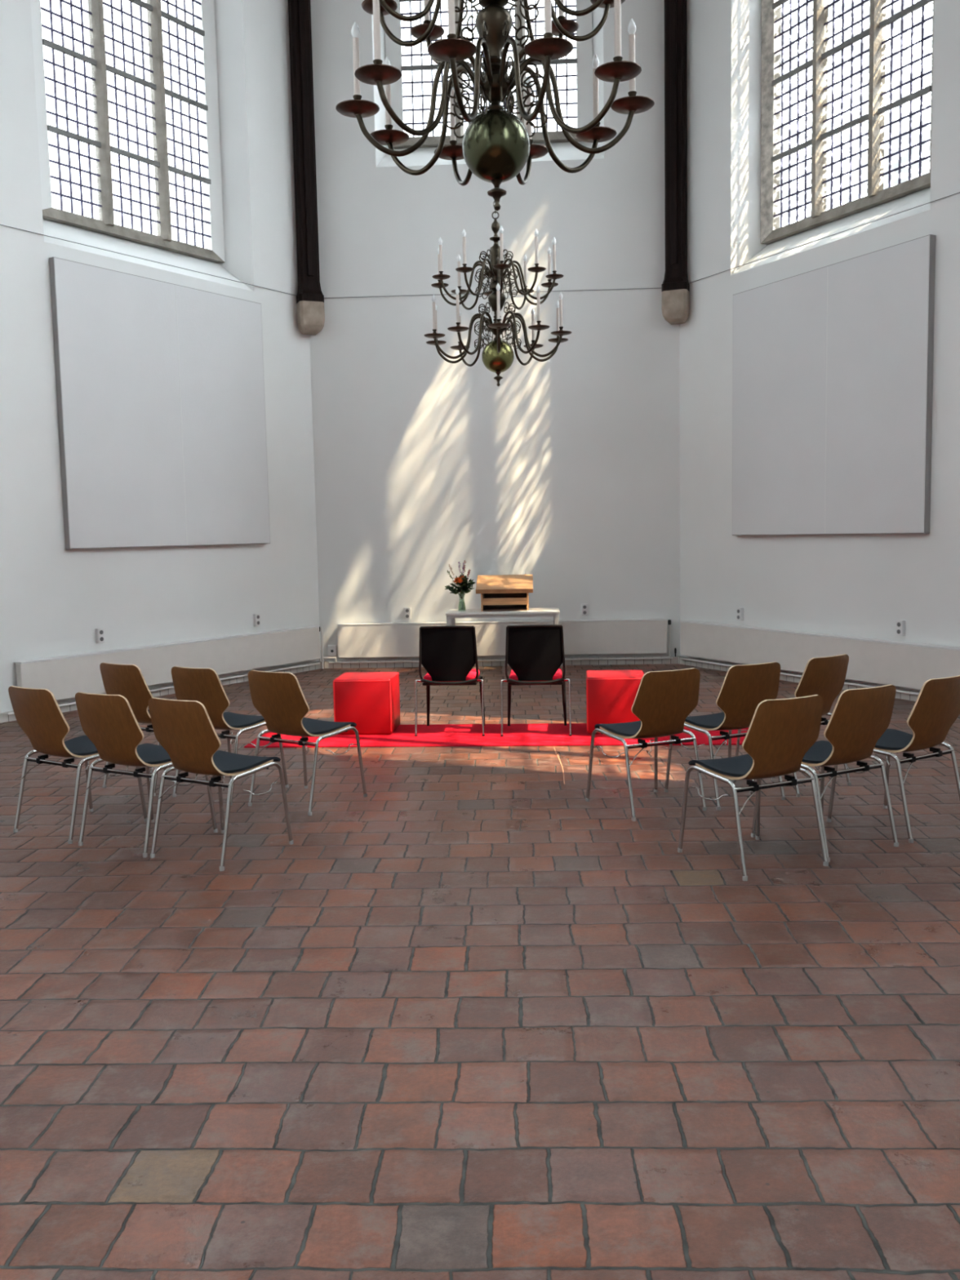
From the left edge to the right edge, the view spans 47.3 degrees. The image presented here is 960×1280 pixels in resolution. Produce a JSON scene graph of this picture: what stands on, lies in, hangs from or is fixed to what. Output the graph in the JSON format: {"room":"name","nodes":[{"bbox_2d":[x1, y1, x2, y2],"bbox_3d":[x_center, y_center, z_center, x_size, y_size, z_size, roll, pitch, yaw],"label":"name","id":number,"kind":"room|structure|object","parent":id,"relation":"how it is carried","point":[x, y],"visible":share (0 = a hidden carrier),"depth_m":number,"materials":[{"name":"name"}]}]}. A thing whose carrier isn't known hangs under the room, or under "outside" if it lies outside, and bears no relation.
{"room":"house of worship","nodes":[
{"label":"house of worship","id":0,"kind":"room"},
{"bbox_2d":[0,0,320,712],"bbox_3d":[-3.562,-5.622,11.428,0.500,12.400,4.470,3,7,34],"label":"wall","id":1,"kind":"structure","parent":0,"point":[54,598],"depth_m":11.59,"materials":[{"name":"white paint"}]},
{"bbox_2d":[95,627,105,643],"bbox_3d":[-3.796,-0.044,10.957,0.046,0.144,0.080,3,7,33],"label":"wall socket","id":2,"kind":"object","parent":1,"relation":"attached to","point":[100,633],"visible":1,"depth_m":10.93,"materials":[{"name":"white plastic"}]},
{"bbox_2d":[30,0,225,263],"bbox_3d":[-3.724,-6.971,11.332,0.155,5.510,2.500,3,7,34],"label":"window","id":3,"kind":"structure","parent":1,"relation":"in","point":[126,91],"depth_m":11.52,"materials":[{"name":"glass"}]},
{"bbox_2d":[0,224,295,295],"bbox_3d":[-3.310,-3.931,11.449,0.007,0.016,4.470,3,7,34],"label":"trim","id":4,"kind":"structure","parent":1,"relation":"attached to","point":[0,224],"depth_m":11.17,"materials":[{"name":"grey"}]},
{"bbox_2d":[48,257,270,549],"bbox_3d":[-3.259,-2.367,11.583,0.075,2.740,2.720,3,7,34],"label":"wall panel","id":5,"kind":"object","parent":1,"relation":"attached to","point":[160,385],"visible":1,"depth_m":11.37,"materials":[{"name":"grey"}]},
{"bbox_2d":[0,661,322,723],"bbox_3d":[-3.207,0.515,11.876,0.054,0.085,4.470,3,7,34],"label":"baseboard","id":6,"kind":"structure","parent":1,"relation":"attached to","point":[4,717],"depth_m":12.29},
{"bbox_2d":[14,626,320,700],"bbox_3d":[-3.140,0.239,11.900,0.117,0.454,4.147,3,7,34],"label":"radiator","id":7,"kind":"object","parent":1,"relation":"attached to","point":[65,676],"visible":0.88,"depth_m":11.62,"materials":[{"name":"metal"}]},
{"bbox_2d":[7,662,319,715],"bbox_3d":[-3.166,0.486,11.833,0.023,0.022,4.250,3,7,34],"label":"pipe","id":8,"kind":"object","parent":7,"relation":"attached to","point":[314,664],"visible":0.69,"depth_m":12.35,"materials":[{"name":"white metal"}]},
{"bbox_2d":[253,613,260,626],"bbox_3d":[-2.596,-0.234,12.755,0.046,0.144,0.080,3,7,34],"label":"wall socket","id":9,"kind":"object","parent":1,"relation":"attached to","point":[256,617],"visible":1,"depth_m":12.73,"materials":[{"name":"white plastic"}]},
{"bbox_2d":[296,300,324,335],"bbox_3d":[-2.032,-3.859,13.144,0.300,0.345,0.268,-3,6,-22],"label":"stone corbel","id":10,"kind":"object","parent":1,"relation":"attached to","point":[310,314],"visible":1,"depth_m":13.03,"materials":[{"name":"beige stone"}]},
{"bbox_2d":[288,0,324,303],"bbox_3d":[-2.109,-7.796,12.751,0.300,7.570,0.244,-3,6,-22],"label":"wall post","id":11,"kind":"object","parent":10,"relation":"on","point":[308,289],"visible":0.98,"depth_m":12.88,"materials":[{"name":"brown wood"}]},
{"bbox_2d":[0,663,959,1279],"bbox_3d":[0.029,1.454,3.107,14.000,0.200,25.100,-1,6,0],"label":"floor","id":12,"kind":"structure","parent":0,"point":[480,1018],"depth_m":3.79,"materials":[{"name":"tile"}]},
{"bbox_2d":[8,685,147,844],"bbox_3d":[-2.327,0.659,6.294,0.519,0.853,0.586,2,7,32],"label":"chair","id":13,"kind":"object","parent":12,"relation":"on","point":[37,712],"visible":0.77,"depth_m":6.10,"materials":[{"name":"brown wood"}]},
{"bbox_2d":[75,691,217,857],"bbox_3d":[-1.849,0.677,6.009,0.519,0.853,0.586,2,6,29],"label":"chair","id":14,"kind":"object","parent":12,"relation":"on","point":[109,722],"visible":0.87,"depth_m":5.81,"materials":[{"name":"brown wood"}]},
{"bbox_2d":[99,662,215,795],"bbox_3d":[-2.187,0.551,7.368,0.519,0.853,0.586,2,7,33],"label":"chair","id":15,"kind":"object","parent":12,"relation":"on","point":[127,681],"visible":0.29,"depth_m":7.12,"materials":[{"name":"brown wood"}]},
{"bbox_2d":[148,697,293,871],"bbox_3d":[-1.381,0.693,5.751,0.519,0.853,0.585,2,6,30],"label":"chair","id":16,"kind":"object","parent":12,"relation":"on","point":[185,729],"visible":1,"depth_m":5.56,"materials":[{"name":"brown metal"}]},
{"bbox_2d":[171,666,288,805],"bbox_3d":[-1.639,0.568,7.084,0.519,0.853,0.585,2,7,31],"label":"chair","id":17,"kind":"object","parent":12,"relation":"on","point":[204,686],"visible":0.7,"depth_m":6.86,"materials":[{"name":"brown wood"}]},
{"bbox_2d":[248,670,367,815],"bbox_3d":[-1.093,0.585,6.797,0.519,0.853,0.586,2,7,32],"label":"chair","id":18,"kind":"object","parent":12,"relation":"on","point":[279,698],"visible":0.99,"depth_m":6.61,"materials":[{"name":"brown wood"}]},
{"bbox_2d":[320,626,336,669],"bbox_3d":[-1.878,0.100,13.614,0.187,0.520,0.024,-1,6,3],"label":"riser pipe","id":19,"kind":"object","parent":12,"relation":"on","point":[322,635],"visible":1,"depth_m":13.62,"materials":[{"name":"white metal"}]},
{"bbox_2d":[244,723,748,747],"bbox_3d":[0.261,0.770,8.938,4.180,0.012,0.940,-1,6,4],"label":"carpet runner","id":20,"kind":"object","parent":12,"relation":"on","point":[528,734],"visible":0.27,"depth_m":8.79,"materials":[{"name":"red carpet"}]},
{"bbox_2d":[333,671,400,734],"bbox_3d":[-0.945,0.528,9.224,0.476,0.462,0.478,-1,6,5],"label":"stool","id":21,"kind":"object","parent":20,"relation":"on","point":[371,700],"visible":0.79,"depth_m":8.99,"materials":[{"name":"red fabric"}]},
{"bbox_2d":[414,625,485,736],"bbox_3d":[-0.235,0.308,9.083,0.572,0.900,0.521,-1,6,5],"label":"chair","id":22,"kind":"object","parent":20,"relation":"on","point":[448,654],"visible":1,"depth_m":8.85,"materials":[{"name":"black plastic"}]},
{"bbox_2d":[423,669,479,681],"bbox_3d":[-0.232,0.297,9.121,0.430,0.063,0.420,-1,6,5],"label":"seat cushion","id":23,"kind":"object","parent":22,"relation":"on","point":[472,675],"depth_m":8.90,"materials":[{"name":"red fabric"}]},
{"bbox_2d":[500,624,571,736],"bbox_3d":[0.459,0.302,9.004,0.572,0.900,0.521,-1,6,4],"label":"chair","id":24,"kind":"object","parent":20,"relation":"on","point":[535,654],"visible":1,"depth_m":8.77,"materials":[{"name":"black plastic"}]},
{"bbox_2d":[508,668,562,681],"bbox_3d":[0.461,0.291,9.042,0.430,0.063,0.420,-1,6,4],"label":"seat cushion","id":25,"kind":"object","parent":24,"relation":"on","point":[556,675],"depth_m":8.82,"materials":[{"name":"red fabric"}]},
{"bbox_2d":[586,670,644,733],"bbox_3d":[1.115,0.507,9.025,0.476,0.462,0.478,-1,6,5],"label":"stool","id":26,"kind":"object","parent":20,"relation":"on","point":[611,695],"visible":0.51,"depth_m":8.79,"materials":[{"name":"red fabric"}]},
{"bbox_2d":[444,607,559,625],"bbox_3d":[0.276,0.032,12.684,1.290,0.750,0.660,-1,6,3],"label":"side table","id":27,"kind":"object","parent":12,"relation":"on","point":[451,614],"visible":0.62,"depth_m":12.35,"materials":[{"name":"white wood"}]},
{"bbox_2d":[475,574,533,611],"bbox_3d":[0.289,-0.545,12.681,0.650,0.399,0.472,-1,6,3],"label":"lectern","id":28,"kind":"object","parent":27,"relation":"on","point":[499,593],"visible":1,"depth_m":12.60,"materials":[{"name":"brown wood"}]},
{"bbox_2d":[482,597,526,604],"bbox_3d":[0.291,-0.456,12.697,0.502,0.078,0.300,-1,6,3],"label":"shelf","id":29,"kind":"object","parent":28,"relation":"attached to","point":[486,601],"depth_m":12.55,"materials":[{"name":"brown wood"}]},
{"bbox_3d":[-0.209,-0.434,12.638,0.090,0.205,0.090,-1,6,0],"label":"glass vase","id":30,"kind":"object","parent":27,"relation":"on","visible":0},
{"bbox_2d":[444,560,475,609],"bbox_3d":[-0.229,-0.631,12.599,0.362,0.568,0.297,-1,6,0],"label":"bouquet","id":31,"kind":"object","parent":30,"relation":"in","point":[462,581],"visible":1,"depth_m":12.60,"materials":[{"name":"green plant"}]},
{"bbox_2d":[553,747,564,783],"bbox_3d":[0.570,0.883,7.784,0.027,0.001,1.220,-1,6,1],"label":"cable","id":32,"kind":"object","parent":12,"relation":"on","point":[553,748],"visible":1,"depth_m":7.72,"materials":[{"name":"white plastic"}]},
{"bbox_2d":[585,667,706,821],"bbox_3d":[0.990,0.571,6.515,0.519,0.853,0.585,-4,6,-24],"label":"chair","id":33,"kind":"object","parent":12,"relation":"on","point":[663,702],"visible":1,"depth_m":6.31,"materials":[{"name":"brown wood"}]},
{"bbox_2d":[664,662,785,810],"bbox_3d":[1.509,0.540,6.721,0.519,0.853,0.586,-4,6,-25],"label":"chair","id":34,"kind":"object","parent":12,"relation":"on","point":[744,686],"visible":0.79,"depth_m":6.50,"materials":[{"name":"brown wood"}]},
{"bbox_2d":[677,694,828,880],"bbox_3d":[1.358,0.670,5.425,0.519,0.853,0.586,-4,6,-24],"label":"chair","id":35,"kind":"object","parent":12,"relation":"on","point":[780,732],"visible":1,"depth_m":5.22,"materials":[{"name":"brown wood"}]},
{"bbox_2d":[732,653,851,797],"bbox_3d":[2.007,0.502,7.007,0.519,0.853,0.586,-5,7,-34],"label":"chair","id":36,"kind":"object","parent":12,"relation":"on","point":[824,677],"visible":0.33,"depth_m":6.76,"materials":[{"name":"brown wood"}]},
{"bbox_2d":[751,684,898,862],"bbox_3d":[1.805,0.635,5.696,0.519,0.853,0.585,-4,6,-28],"label":"chair","id":37,"kind":"object","parent":12,"relation":"on","point":[860,717],"visible":0.83,"depth_m":5.49,"materials":[{"name":"brown wood"}]},
{"bbox_2d":[826,675,959,843],"bbox_3d":[2.305,0.596,5.994,0.519,0.853,0.586,-5,7,-33],"label":"chair","id":38,"kind":"object","parent":12,"relation":"on","point":[936,707],"visible":0.73,"depth_m":5.79,"materials":[{"name":"brown wood"}]},
{"bbox_2d":[309,0,679,661],"bbox_3d":[0.126,-5.876,13.265,4.467,12.400,0.500,-1,6,3],"label":"wall","id":39,"kind":"structure","parent":0,"point":[564,473],"depth_m":13.28,"materials":[{"name":"white paint"}]},
{"bbox_2d":[327,644,337,656],"bbox_3d":[-1.844,0.136,13.694,0.110,0.140,0.042,-1,6,3],"label":"junction box","id":40,"kind":"object","parent":39,"relation":"attached to","point":[332,649],"visible":1,"depth_m":13.68,"materials":[{"name":"white plastic"}]},
{"bbox_2d":[404,607,410,619],"bbox_3d":[-0.900,-0.330,13.595,0.080,0.144,0.046,-1,6,3],"label":"wall socket","id":41,"kind":"object","parent":39,"relation":"attached to","point":[406,610],"visible":1,"depth_m":13.57,"materials":[{"name":"white plastic"}]},
{"bbox_2d":[384,0,593,148],"bbox_3d":[0.087,-8.028,13.187,2.500,3.960,0.155,-1,6,3],"label":"window","id":42,"kind":"structure","parent":39,"relation":"in","point":[411,95],"depth_m":13.28,"materials":[{"name":"glass"}]},
{"bbox_2d":[324,287,661,298],"bbox_3d":[0.146,-4.169,13.169,4.467,0.016,0.009,-1,6,3],"label":"trim","id":43,"kind":"structure","parent":39,"relation":"attached to","point":[660,287],"depth_m":13.17,"materials":[{"name":"grey"}]},
{"bbox_2d":[328,657,672,663],"bbox_3d":[0.240,0.251,13.529,4.247,0.022,0.022,-1,6,3],"label":"pipe","id":44,"kind":"object","parent":39,"relation":"attached to","point":[641,658],"visible":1,"depth_m":13.52,"materials":[{"name":"white metal"}]},
{"bbox_2d":[324,656,678,668],"bbox_3d":[0.234,0.278,13.589,4.467,0.085,0.054,-1,6,3],"label":"baseboard","id":45,"kind":"structure","parent":39,"relation":"attached to","point":[675,659],"depth_m":13.56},
{"bbox_2d":[337,618,671,657],"bbox_3d":[0.291,0.003,13.526,4.107,0.469,0.118,-1,6,3],"label":"radiator","id":46,"kind":"object","parent":39,"relation":"attached to","point":[622,636],"visible":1,"depth_m":13.46,"materials":[{"name":"metal"}]},
{"bbox_2d":[581,604,587,615],"bbox_3d":[1.286,-0.372,13.472,0.080,0.144,0.046,-1,6,3],"label":"wall socket","id":47,"kind":"object","parent":39,"relation":"attached to","point":[584,606],"visible":1,"depth_m":13.45,"materials":[{"name":"white plastic"}]},
{"bbox_2d":[335,0,654,210],"bbox_3d":[-0.013,-6.407,4.476,1.416,9.012,1.356,-5,7,-37],"label":"brass chandelier","id":48,"kind":"object","parent":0,"point":[496,146],"visible":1,"depth_m":4.80,"materials":[{"name":"black metal"}]},
{"bbox_2d":[679,0,959,691],"bbox_3d":[3.579,-5.725,11.020,0.500,12.400,4.470,-4,6,-27],"label":"wall","id":49,"kind":"structure","parent":0,"point":[858,585],"depth_m":11.89,"materials":[{"name":"white paint"}]},
{"bbox_2d":[661,288,689,324],"bbox_3d":[2.311,-3.925,12.925,0.300,0.345,0.268,1,6,22],"label":"stone corbel","id":50,"kind":"object","parent":49,"relation":"attached to","point":[675,304],"visible":1,"depth_m":12.81,"materials":[{"name":"beige stone"}]},
{"bbox_2d":[661,0,689,292],"bbox_3d":[2.230,-7.862,12.533,0.300,7.570,0.244,1,6,22],"label":"wall post","id":51,"kind":"object","parent":50,"relation":"on","point":[676,277],"visible":0.98,"depth_m":12.67,"materials":[{"name":"brown wood"}]},
{"bbox_2d":[736,607,743,620],"bbox_3d":[2.944,-0.292,12.418,0.046,0.144,0.080,-4,6,-27],"label":"wall socket","id":52,"kind":"object","parent":49,"relation":"attached to","point":[740,611],"visible":1,"depth_m":12.39,"materials":[{"name":"white plastic"}]},
{"bbox_2d":[677,656,919,701],"bbox_3d":[3.454,0.419,11.496,0.054,0.085,4.470,-4,6,-27],"label":"baseboard","id":53,"kind":"structure","parent":49,"relation":"attached to","point":[899,695],"depth_m":11.74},
{"bbox_2d":[680,657,919,695],"bbox_3d":[3.408,0.391,11.459,0.025,0.022,4.250,-4,6,-27],"label":"pipe","id":54,"kind":"object","parent":49,"relation":"attached to","point":[685,659],"visible":0.53,"depth_m":11.59,"materials":[{"name":"white metal"}]},
{"bbox_2d":[680,620,959,689],"bbox_3d":[3.406,0.129,11.480,0.118,0.416,4.102,-4,6,-27],"label":"radiator","id":55,"kind":"object","parent":49,"relation":"attached to","point":[886,662],"visible":0.99,"depth_m":11.16,"materials":[{"name":"metal"}]},
{"bbox_2d":[688,191,959,283],"bbox_3d":[3.379,-4.027,11.067,0.007,0.016,4.470,-4,6,-27],"label":"trim","id":56,"kind":"structure","parent":49,"relation":"attached to","point":[959,192],"depth_m":10.78,"materials":[{"name":"grey"}]},
{"bbox_2d":[732,234,935,535],"bbox_3d":[3.456,-2.397,11.081,0.075,2.650,2.670,-4,6,-27],"label":"wall panel","id":57,"kind":"object","parent":49,"relation":"attached to","point":[833,364],"visible":1,"depth_m":10.84,"materials":[{"name":"grey"}]},
{"bbox_2d":[760,0,933,244],"bbox_3d":[3.695,-7.077,10.899,0.155,5.510,2.500,-4,6,-27],"label":"window","id":58,"kind":"structure","parent":49,"relation":"in","point":[900,169],"depth_m":11.16,"materials":[{"name":"glass"}]},
{"bbox_2d":[895,620,905,635],"bbox_3d":[3.983,-0.114,10.385,0.046,0.144,0.080,-4,6,-27],"label":"wall socket","id":59,"kind":"object","parent":49,"relation":"attached to","point":[900,624],"visible":1,"depth_m":10.36,"materials":[{"name":"white plastic"}]},
{"bbox_3d":[-0.221,-11.017,1.200,9.961,0.200,23.538,-1,6,0],"label":"ceiling","id":60,"kind":"structure","parent":0,"visible":0},
{"bbox_2d":[424,200,571,386],"bbox_3d":[0.086,-7.101,10.156,1.460,9.342,1.398,1,6,18],"label":"brass chandelier","id":61,"kind":"object","parent":60,"relation":"hanging from","point":[497,355],"visible":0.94,"depth_m":10.45,"materials":[{"name":"black metal"}]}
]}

